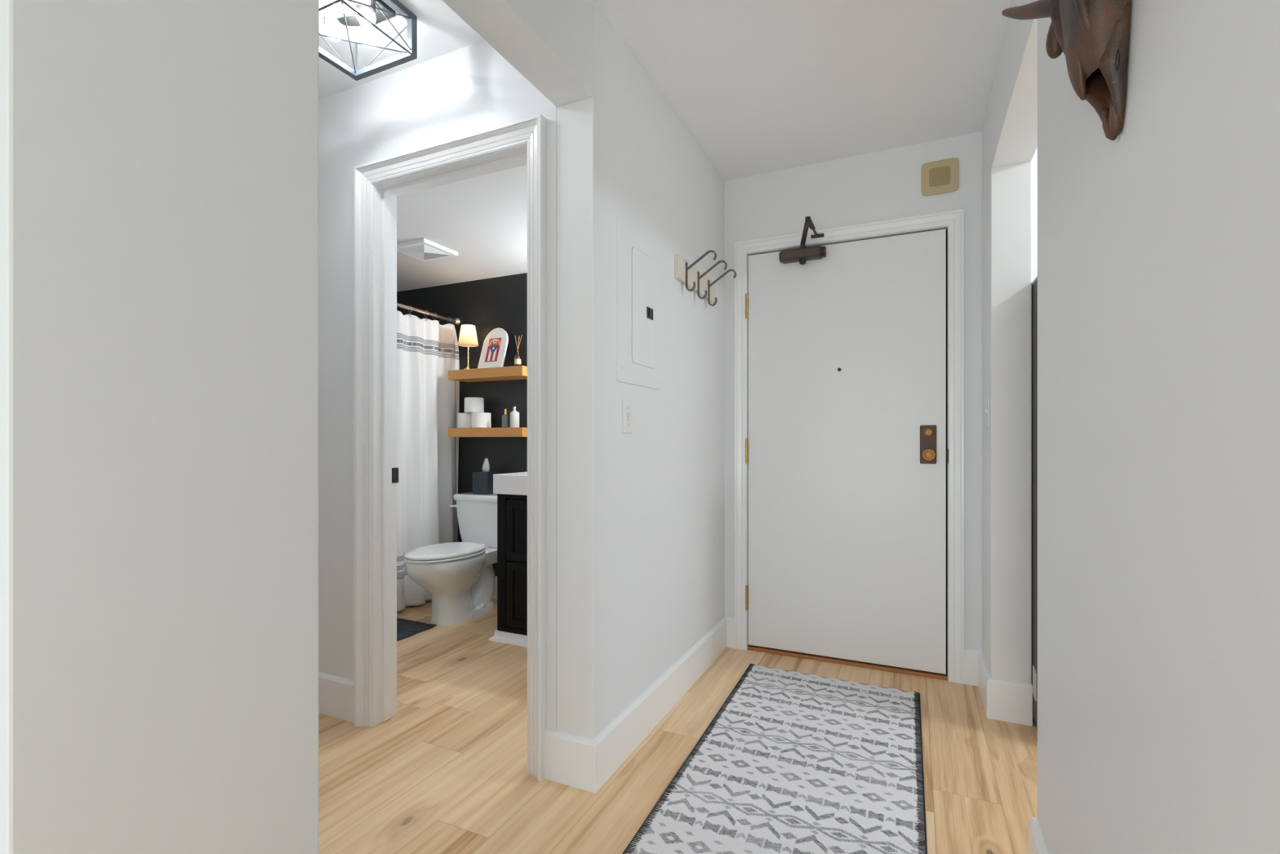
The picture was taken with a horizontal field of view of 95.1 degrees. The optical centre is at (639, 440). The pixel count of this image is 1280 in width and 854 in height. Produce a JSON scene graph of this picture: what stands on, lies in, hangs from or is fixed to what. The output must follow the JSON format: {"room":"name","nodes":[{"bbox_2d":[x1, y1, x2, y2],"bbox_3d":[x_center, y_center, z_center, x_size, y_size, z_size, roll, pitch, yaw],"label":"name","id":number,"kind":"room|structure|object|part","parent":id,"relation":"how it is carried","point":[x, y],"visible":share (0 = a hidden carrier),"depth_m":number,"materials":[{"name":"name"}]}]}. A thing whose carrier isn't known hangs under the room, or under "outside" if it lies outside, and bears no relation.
{"room":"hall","nodes":[
{"label":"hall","id":0,"kind":"room"},
{"bbox_2d":[0,0,319,853],"bbox_3d":[-2.474,-0.142,1.682,4.094,2.465,0.375,0,0,25],"label":"wall","id":1,"kind":"structure","parent":0,"point":[159,159],"depth_m":0.78,"materials":[{"name":"paint"}]},
{"bbox_2d":[319,40,556,730],"bbox_3d":[-1.587,-0.142,2.561,2.958,2.465,0.106,0,0,25],"label":"wall","id":2,"kind":"structure","parent":0,"point":[472,88],"depth_m":2.29,"materials":[{"name":"paint"}]},
{"bbox_2d":[319,671,353,722],"bbox_3d":[-1.610,1.013,2.505,1.164,0.156,0.015,0,0,25],"label":"baseboard","id":3,"kind":"structure","parent":2,"relation":"attached to","point":[335,692],"depth_m":2.30,"materials":[{"name":"white paint"}]},
{"bbox_2d":[391,467,398,483],"bbox_3d":[-0.972,0.139,2.318,0.004,0.060,0.040,0,0,25],"label":"strike plate","id":4,"kind":"object","parent":2,"relation":"attached to","point":[394,470],"visible":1,"depth_m":2.32,"materials":[{"name":"black metal"}]},
{"bbox_2d":[372,143,527,726],"bbox_3d":[-0.669,0.054,2.130,0.734,2.074,0.112,0,0,25],"label":"trim","id":5,"kind":"structure","parent":2,"relation":"attached to","point":[384,193],"depth_m":2.26,"materials":[{"name":"white paint"}]},
{"bbox_2d":[353,114,546,781],"bbox_3d":[-0.698,0.024,2.068,0.855,2.134,0.034,0,0,25],"label":"trim","id":6,"kind":"structure","parent":2,"relation":"attached to","point":[531,131],"depth_m":1.98,"materials":[{"name":"white paint"}]},
{"bbox_2d":[396,164,527,291],"bbox_3d":[-1.240,-1.148,3.305,2.958,0.050,1.537,0,0,25],"label":"ceiling","id":7,"kind":"structure","parent":0,"point":[483,219],"depth_m":3.12,"materials":[{"name":"paint"}]},
{"bbox_2d":[396,238,457,261],"bbox_3d":[-1.266,-1.111,3.436,0.270,0.024,0.270,0,0,25],"label":"exhaust fan","id":8,"kind":"object","parent":7,"relation":"attached to","point":[423,249],"visible":0.98,"depth_m":3.40,"materials":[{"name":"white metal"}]},
{"bbox_2d":[396,272,527,575],"bbox_3d":[-0.894,-0.142,4.047,2.958,2.465,0.100,0,0,25],"label":"wall","id":9,"kind":"structure","parent":0,"point":[488,304],"depth_m":4.06,"materials":[{"name":"black paint"}]},
{"bbox_2d":[396,302,460,325],"bbox_3d":[-1.629,-0.856,3.487,0.060,0.080,1.537,0,0,25],"label":"curtain rod","id":10,"kind":"object","parent":9,"relation":"attached to","point":[399,305],"visible":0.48,"depth_m":3.93,"materials":[{"name":"silver metal"}]},
{"bbox_2d":[396,306,459,611],"bbox_3d":[-1.606,0.096,3.519,0.085,1.959,1.462,0,0,25],"label":"shower curtain","id":11,"kind":"object","parent":10,"relation":"hanging from","point":[428,402],"visible":0.3,"depth_m":3.91,"materials":[{"name":"white fabric"}]},
{"bbox_2d":[448,365,527,382],"bbox_3d":[-0.978,-0.441,3.921,0.612,0.063,0.200,0,0,25],"label":"floating shelf","id":12,"kind":"object","parent":9,"relation":"attached to","point":[514,372],"visible":0.76,"depth_m":3.84,"materials":[{"name":"brown wood"}]},
{"bbox_2d":[457,324,478,368],"bbox_3d":[-1.168,-0.626,3.982,0.137,0.307,0.137,0,0,25],"label":"table lamp","id":13,"kind":"object","parent":12,"relation":"on","point":[468,338],"visible":0.91,"depth_m":3.94,"materials":[{"name":"white fabric"}]},
{"bbox_3d":[-1.168,-0.712,3.982,0.135,0.133,0.135,0,0,25],"label":"lamp shade","id":14,"kind":"part","parent":13,"relation":"part of","materials":[{"name":"white fabric"}]},
{"bbox_2d":[477,328,508,368],"bbox_3d":[-0.976,-0.615,3.927,0.200,0.290,0.109,0,0,25],"label":"picture","id":15,"kind":"object","parent":12,"relation":"on","point":[495,345],"visible":0.91,"depth_m":3.91,"materials":[{"name":"white"}]},
{"bbox_2d":[487,348,497,360],"bbox_3d":[-0.985,-0.578,3.907,0.060,0.107,0.035,0,0,25],"label":"picture","id":16,"kind":"object","parent":15,"relation":"attached to","point":[491,353],"depth_m":3.90,"materials":[{"name":"red"}]},
{"bbox_2d":[488,345,498,353],"bbox_3d":[-0.981,-0.604,3.914,0.088,0.063,0.021,0,0,25],"label":"picture","id":17,"kind":"object","parent":15,"relation":"attached to","point":[492,348],"depth_m":3.91,"materials":[{"name":"blue"}]},
{"bbox_2d":[488,337,501,346],"bbox_3d":[-0.974,-0.659,3.930,0.100,0.055,0.018,0,0,25],"label":"picture","id":18,"kind":"object","parent":15,"relation":"attached to","point":[491,341],"depth_m":3.93,"materials":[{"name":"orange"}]},
{"bbox_2d":[514,334,522,365],"bbox_3d":[-0.800,-0.580,3.823,0.043,0.216,0.049,0,0,-41],"label":"reed diffuser","id":19,"kind":"object","parent":12,"relation":"on","point":[517,358],"visible":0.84,"depth_m":3.81,"materials":[{"name":"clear glass"}]},
{"bbox_2d":[448,427,527,436],"bbox_3d":[-0.978,-0.052,3.921,0.612,0.059,0.200,0,0,25],"label":"floating shelf","id":20,"kind":"object","parent":9,"relation":"attached to","point":[452,432],"visible":0.76,"depth_m":3.82,"materials":[{"name":"brown wood"}]},
{"bbox_2d":[457,413,471,427],"bbox_3d":[-1.184,-0.133,4.013,0.128,0.102,0.128,0,0,25],"label":"toilet paper roll","id":21,"kind":"object","parent":20,"relation":"on","point":[464,420],"visible":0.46,"depth_m":3.95,"materials":[{"name":"white paper"}]},
{"bbox_2d":[471,412,491,427],"bbox_3d":[-1.070,-0.133,3.949,0.128,0.102,0.128,0,0,25],"label":"toilet paper roll","id":22,"kind":"object","parent":20,"relation":"on","point":[478,420],"visible":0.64,"depth_m":3.90,"materials":[{"name":"white paper"}]},
{"bbox_2d":[464,397,484,413],"bbox_3d":[-1.126,-0.237,3.979,0.128,0.102,0.128,0,0,25],"label":"toilet paper roll","id":23,"kind":"object","parent":22,"relation":"on","point":[472,405],"visible":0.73,"depth_m":3.93,"materials":[{"name":"white paper"}]},
{"bbox_2d":[509,403,519,427],"bbox_3d":[-0.817,-0.160,3.824,0.063,0.158,0.060,0,0,25],"label":"soap bottle","id":24,"kind":"object","parent":20,"relation":"on","point":[514,415],"visible":1,"depth_m":3.80,"materials":[{"name":"grey plastic"}]},
{"bbox_2d":[492,575,497,599],"bbox_3d":[-0.917,1.013,3.995,0.920,0.156,0.015,0,0,25],"label":"baseboard","id":25,"kind":"structure","parent":9,"relation":"attached to","point":[495,593],"depth_m":4.02,"materials":[{"name":"white paint"}]},
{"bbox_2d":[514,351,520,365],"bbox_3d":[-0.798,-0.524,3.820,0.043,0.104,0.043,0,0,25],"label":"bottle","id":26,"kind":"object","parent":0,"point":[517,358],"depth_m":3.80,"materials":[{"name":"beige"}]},
{"bbox_2d":[442,0,724,739],"bbox_3d":[-0.057,-0.142,2.182,0.137,2.465,2.574,0,0,25],"label":"wall","id":27,"kind":"structure","parent":0,"point":[641,513],"depth_m":1.99,"materials":[{"name":"paint"}]},
{"bbox_2d":[622,399,632,433],"bbox_3d":[-0.038,-0.083,2.042,0.016,0.116,0.068,0,0,25],"label":"light switch","id":28,"kind":"object","parent":27,"relation":"attached to","point":[627,404],"visible":1,"depth_m":2.03,"materials":[{"name":"white plastic"}]},
{"bbox_2d":[543,616,734,793],"bbox_3d":[0.096,1.013,2.486,0.189,0.156,1.430,0,0,27],"label":"baseboard","id":29,"kind":"structure","parent":27,"relation":"attached to","point":[575,761],"depth_m":2.01,"materials":[{"name":"white paint"}]},
{"bbox_2d":[617,215,662,389],"bbox_3d":[0.007,-0.480,2.144,0.011,0.561,0.377,0,0,25],"label":"breaker panel","id":30,"kind":"object","parent":27,"relation":"attached to","point":[639,259],"visible":1,"depth_m":2.12,"materials":[{"name":"painted metal"},{"name":"black plastic"}]},
{"bbox_3d":[0.014,-0.482,2.166,0.004,0.413,0.206,0,0,25],"label":"panel door","id":31,"kind":"part","parent":30,"relation":"part of","materials":[{"name":"paint"}]},
{"bbox_2d":[675,249,736,306],"bbox_3d":[0.320,-0.721,2.647,0.154,0.162,0.502,0,0,25],"label":"coat rack","id":32,"kind":"object","parent":27,"relation":"attached to","point":[686,273],"visible":1,"depth_m":2.62,"materials":[{"name":"beige"}]},
{"bbox_3d":[0.261,-0.768,2.496,0.135,0.070,0.014,0,0,25],"label":"hat arm","id":33,"kind":"part","parent":32,"relation":"part of","materials":[{"name":"grey metal"}]},
{"bbox_3d":[0.326,-0.768,2.636,0.135,0.070,0.014,0,0,25],"label":"hat arm","id":34,"kind":"part","parent":32,"relation":"part of","materials":[{"name":"grey metal"}]},
{"bbox_3d":[0.389,-0.768,2.771,0.135,0.070,0.014,0,0,25],"label":"hat arm","id":35,"kind":"part","parent":32,"relation":"part of","materials":[{"name":"grey metal"}]},
{"bbox_2d":[319,0,1011,181],"bbox_3d":[-1.173,-1.404,-0.148,8.200,0.060,7.940,0,0,25],"label":"ceiling","id":36,"kind":"structure","parent":0,"point":[761,86],"depth_m":2.13,"materials":[{"name":"paint"}]},
{"bbox_2d":[319,0,417,80],"bbox_3d":[-0.908,-1.305,1.831,0.280,0.137,0.280,0,0,25],"label":"ceiling light","id":37,"kind":"object","parent":36,"relation":"attached to","point":[357,15],"visible":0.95,"depth_m":1.88,"materials":[{"name":"grey metal"}]},
{"bbox_3d":[-0.959,-1.238,1.702,0.254,0.004,0.004,0,0,25],"label":"rail","id":38,"kind":"part","parent":37,"relation":"part of","materials":[{"name":"black metal"}]},
{"bbox_2d":[321,0,343,42],"bbox_3d":[-0.960,-1.318,1.820,0.132,0.085,0.132,0,0,25],"label":"bulb","id":39,"kind":"object","parent":37,"relation":"attached to","point":[335,11],"depth_m":1.85,"materials":[{"name":"white glass"}]},
{"bbox_3d":[-1.025,-1.245,1.885,0.022,0.018,0.280,0,0,25],"label":"rail","id":40,"kind":"part","parent":37,"relation":"part of","materials":[{"name":"black metal"}]},
{"bbox_2d":[324,10,375,48],"bbox_3d":[-0.919,-1.318,1.882,0.132,0.085,0.132,0,0,25],"label":"bulb","id":41,"kind":"object","parent":37,"relation":"attached to","point":[354,24],"depth_m":1.88,"materials":[{"name":"white glass"}]},
{"bbox_2d":[326,0,375,19],"bbox_3d":[-0.898,-1.318,1.779,0.132,0.085,0.132,0,0,25],"label":"bulb","id":42,"kind":"object","parent":37,"relation":"attached to","point":[368,12],"depth_m":1.80,"materials":[{"name":"white glass"}]},
{"bbox_3d":[-0.975,-1.312,2.014,0.004,0.116,0.004,0,0,25],"label":"post","id":43,"kind":"part","parent":37,"relation":"part of","materials":[{"name":"grey metal"}]},
{"bbox_3d":[-0.908,-1.366,1.831,0.190,0.015,0.190,0,0,25],"label":"ceiling plate","id":44,"kind":"part","parent":37,"relation":"part of","materials":[{"name":"white metal"}]},
{"bbox_2d":[355,4,375,42],"bbox_3d":[-0.857,-1.318,1.841,0.132,0.085,0.132,0,0,25],"label":"bulb","id":45,"kind":"object","parent":37,"relation":"attached to","point":[368,12],"depth_m":1.87,"materials":[{"name":"white glass"}]},
{"bbox_3d":[-0.788,-1.238,1.762,0.004,0.004,0.258,0,0,25],"label":"rail","id":46,"kind":"part","parent":37,"relation":"part of","materials":[{"name":"black metal"}]},
{"bbox_3d":[-0.844,-1.245,1.943,0.258,0.018,0.022,0,0,25],"label":"rail","id":47,"kind":"part","parent":37,"relation":"part of","materials":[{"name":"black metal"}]},
{"bbox_3d":[-0.796,-1.362,1.766,0.022,0.020,0.258,0,0,25],"label":"rail","id":48,"kind":"part","parent":37,"relation":"part of","materials":[{"name":"grey metal"}]},
{"bbox_3d":[-0.737,-1.313,1.893,0.022,0.118,0.022,0,0,25],"label":"post","id":49,"kind":"part","parent":37,"relation":"part of","materials":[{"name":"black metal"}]},
{"bbox_2d":[319,598,1037,853],"bbox_3d":[-1.147,1.091,-0.182,8.325,0.001,7.900,0,0,25],"label":"floor","id":50,"kind":"structure","parent":0,"point":[446,773],"depth_m":1.97,"materials":[{"name":"brown wood"}]},
{"bbox_2d":[396,617,436,640],"bbox_3d":[-1.498,1.084,3.217,0.371,0.012,0.676,0,0,25],"label":"bath mat","id":51,"kind":"object","parent":50,"relation":"on","point":[406,628],"visible":0.18,"depth_m":3.38,"materials":[{"name":"black fabric"}]},
{"bbox_2d":[403,491,497,625],"bbox_3d":[-1.117,0.733,3.649,0.492,0.750,0.804,0,0,25],"label":"toilet","id":52,"kind":"object","parent":50,"relation":"on","point":[459,577],"visible":0.93,"depth_m":3.54,"materials":[{"name":"white ceramic"}]},
{"bbox_3d":[-1.178,0.683,3.519,0.380,0.012,0.517,0,0,25],"label":"seat","id":53,"kind":"part","parent":52,"relation":"part of","materials":[{"name":"white plastic"}]},
{"bbox_3d":[-1.177,0.663,3.520,0.376,0.022,0.512,0,0,25],"label":"seat lid","id":54,"kind":"part","parent":52,"relation":"part of","materials":[{"name":"white plastic"}]},
{"bbox_3d":[-1.235,0.436,3.903,0.063,0.025,0.030,0,0,25],"label":"flush lever","id":55,"kind":"part","parent":52,"relation":"part of","materials":[{"name":"white metal"}]},
{"bbox_3d":[-0.995,0.379,3.911,0.492,0.043,0.226,0,0,25],"label":"tank lid","id":56,"kind":"part","parent":52,"relation":"part of","materials":[{"name":"white ceramic"}]},
{"bbox_3d":[-0.994,0.552,3.914,0.462,0.307,0.204,0,0,25],"label":"tank","id":57,"kind":"part","parent":52,"relation":"part of","materials":[{"name":"white ceramic"}]},
{"bbox_2d":[472,457,499,494],"bbox_3d":[-1.032,0.238,3.932,0.130,0.238,0.130,0,0,25],"label":"tissue box","id":58,"kind":"object","parent":52,"relation":"on","point":[482,481],"visible":0.94,"depth_m":3.88,"materials":[{"name":"grey leather"}]},
{"bbox_2d":[488,471,527,647],"bbox_3d":[-0.203,0.560,3.286,1.058,1.061,0.689,0,0,25],"label":"bathroom vanity","id":59,"kind":"object","parent":50,"relation":"on","point":[511,488],"visible":0.2,"depth_m":3.17,"materials":[{"name":"black paint"}]},
{"bbox_3d":[-0.203,1.067,3.286,1.058,0.048,0.689,0,0,25],"label":"moulding","id":60,"kind":"part","parent":59,"relation":"part of","materials":[{"name":"white paint"}]},
{"bbox_2d":[493,471,527,495],"bbox_3d":[-0.189,0.238,3.280,1.028,0.105,0.689,0,0,25],"label":"countertop","id":61,"kind":"structure","parent":59,"relation":"on","point":[511,483],"depth_m":3.14,"materials":[{"name":"white"}]},
{"bbox_3d":[-0.316,0.669,3.004,1.024,0.752,0.018,0,0,25],"label":"frame","id":62,"kind":"part","parent":59,"relation":"part of","materials":[{"name":"black paint"}]},
{"bbox_3d":[-0.508,0.486,3.091,0.476,0.330,0.020,0,0,25],"label":"drawer","id":63,"kind":"part","parent":59,"relation":"part of","materials":[{"name":"black paint"}]},
{"bbox_3d":[-0.508,0.835,3.091,0.476,0.352,0.020,0,0,25],"label":"drawer","id":64,"kind":"part","parent":59,"relation":"part of","materials":[{"name":"black paint"}]},
{"bbox_2d":[622,663,927,853],"bbox_3d":[0.446,1.085,1.756,0.758,0.011,2.050,0,0,25],"label":"runner rug","id":65,"kind":"object","parent":50,"relation":"on","point":[790,762],"visible":1,"depth_m":1.88,"materials":[{"name":"white fabric"}]},
{"bbox_2d":[1031,275,1037,725],"bbox_3d":[1.897,0.241,2.187,0.770,1.700,0.692,0,0,25],"label":"refrigerator","id":66,"kind":"object","parent":50,"relation":"on","point":[1034,284],"visible":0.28,"depth_m":2.21,"materials":[{"name":"grey metal"}]},
{"bbox_3d":[1.919,-0.603,2.228,0.765,0.012,0.540,0,0,25],"label":"panel","id":67,"kind":"part","parent":66,"relation":"part of","materials":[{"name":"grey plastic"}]},
{"bbox_2d":[724,131,982,679],"bbox_3d":[1.079,-0.142,2.895,1.318,2.465,0.150,0,0,25],"label":"wall","id":68,"kind":"structure","parent":0,"point":[882,185],"depth_m":2.77,"materials":[{"name":"paint"}]},
{"bbox_2d":[745,229,948,674],"bbox_3d":[0.977,0.052,2.858,0.938,2.029,0.094,0,0,25],"label":"door","id":69,"kind":"structure","parent":68,"relation":"in","point":[846,442],"depth_m":2.84,"materials":[{"name":"white paint"}]},
{"bbox_2d":[778,216,826,264],"bbox_3d":[0.756,-0.943,2.799,0.221,0.144,0.293,0,0,25],"label":"door closer","id":70,"kind":"object","parent":69,"relation":"attached to","point":[803,254],"depth_m":2.88,"materials":[{"name":"brown metal"}]},
{"bbox_3d":[0.783,-0.986,2.779,0.022,0.030,0.283,0,0,11],"label":"arm","id":71,"kind":"part","parent":70,"relation":"part of","materials":[{"name":"brown metal"}]},
{"bbox_3d":[1.327,0.019,2.696,0.069,0.177,0.006,0,0,25],"label":"lock plate","id":72,"kind":"part","parent":69,"relation":"part of","materials":[{"name":"brown metal"}]},
{"bbox_3d":[1.318,0.066,2.671,0.057,0.057,0.046,0,0,25],"label":"knob","id":73,"kind":"part","parent":69,"relation":"part of","materials":[{"name":"gold metal"}]},
{"bbox_2d":[746,644,947,679],"bbox_3d":[0.989,1.083,2.880,0.926,0.016,0.054,0,0,25],"label":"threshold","id":74,"kind":"structure","parent":68,"relation":"attached to","point":[844,661],"depth_m":2.84,"materials":[{"name":"brown wood"}]},
{"bbox_2d":[734,208,964,684],"bbox_3d":[0.976,0.028,2.850,1.054,2.125,0.020,0,0,25],"label":"trim","id":75,"kind":"structure","parent":68,"relation":"attached to","point":[954,220],"depth_m":2.69,"materials":[{"name":"white paint"}]},
{"bbox_2d":[921,157,959,195],"bbox_3d":[1.367,-1.200,2.670,0.153,0.153,0.017,0,0,25],"label":"wall speaker","id":76,"kind":"object","parent":68,"relation":"attached to","point":[940,176],"visible":1,"depth_m":2.66,"materials":[{"name":"beige plastic"}]},
{"bbox_2d":[929,165,950,186],"bbox_3d":[1.364,-1.200,2.664,0.080,0.080,0.004,0,0,25],"label":"grille","id":77,"kind":"object","parent":76,"relation":"attached to","point":[940,175],"depth_m":2.66,"materials":[{"name":"beige plastic"}]},
{"bbox_2d":[946,230,946,672],"bbox_3d":[1.022,0.060,2.950,0.926,2.062,0.096,0,0,25],"label":"trim","id":78,"kind":"structure","parent":68,"relation":"attached to","point":[946,230],"depth_m":2.71,"materials":[{"name":"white wood"}]},
{"bbox_2d":[1031,147,1037,282],"bbox_3d":[2.900,-0.142,2.181,2.588,2.465,0.095,0,0,25],"label":"wall","id":79,"kind":"structure","parent":0,"point":[1034,161],"depth_m":2.65,"materials":[{"name":"paint"}]},
{"bbox_2d":[982,0,1279,853],"bbox_3d":[-0.004,-0.142,-0.823,0.136,2.465,7.505,0,0,25],"label":"wall","id":80,"kind":"structure","parent":0,"point":[1158,242],"depth_m":0.77,"materials":[{"name":"paint"}]},
{"bbox_2d":[984,397,990,426],"bbox_3d":[1.400,-0.112,2.365,0.016,0.116,0.068,0,0,25],"label":"light switch","id":81,"kind":"object","parent":80,"relation":"attached to","point":[987,410],"visible":1,"depth_m":2.34,"materials":[{"name":"white plastic"}]},
{"bbox_2d":[964,648,1032,725],"bbox_3d":[1.476,1.013,2.437,0.151,0.156,0.377,0,0,15],"label":"baseboard","id":82,"kind":"structure","parent":80,"relation":"attached to","point":[1006,700],"depth_m":2.28,"materials":[{"name":"white paint"}]},
{"bbox_2d":[1028,817,1048,853],"bbox_3d":[-0.278,1.013,-1.393,0.150,0.156,6.240,0,0,25],"label":"baseboard","id":83,"kind":"structure","parent":80,"relation":"attached to","point":[1037,845],"depth_m":1.41,"materials":[{"name":"white paint"}]},
{"bbox_2d":[1001,0,1130,140],"bbox_3d":[0.650,-0.630,0.889,0.127,0.368,0.404,0,0,25],"label":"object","id":84,"kind":"object","parent":80,"relation":"attached to","point":[1092,36],"visible":1,"depth_m":0.85,"materials":[{"name":"brown metal"}]}
]}

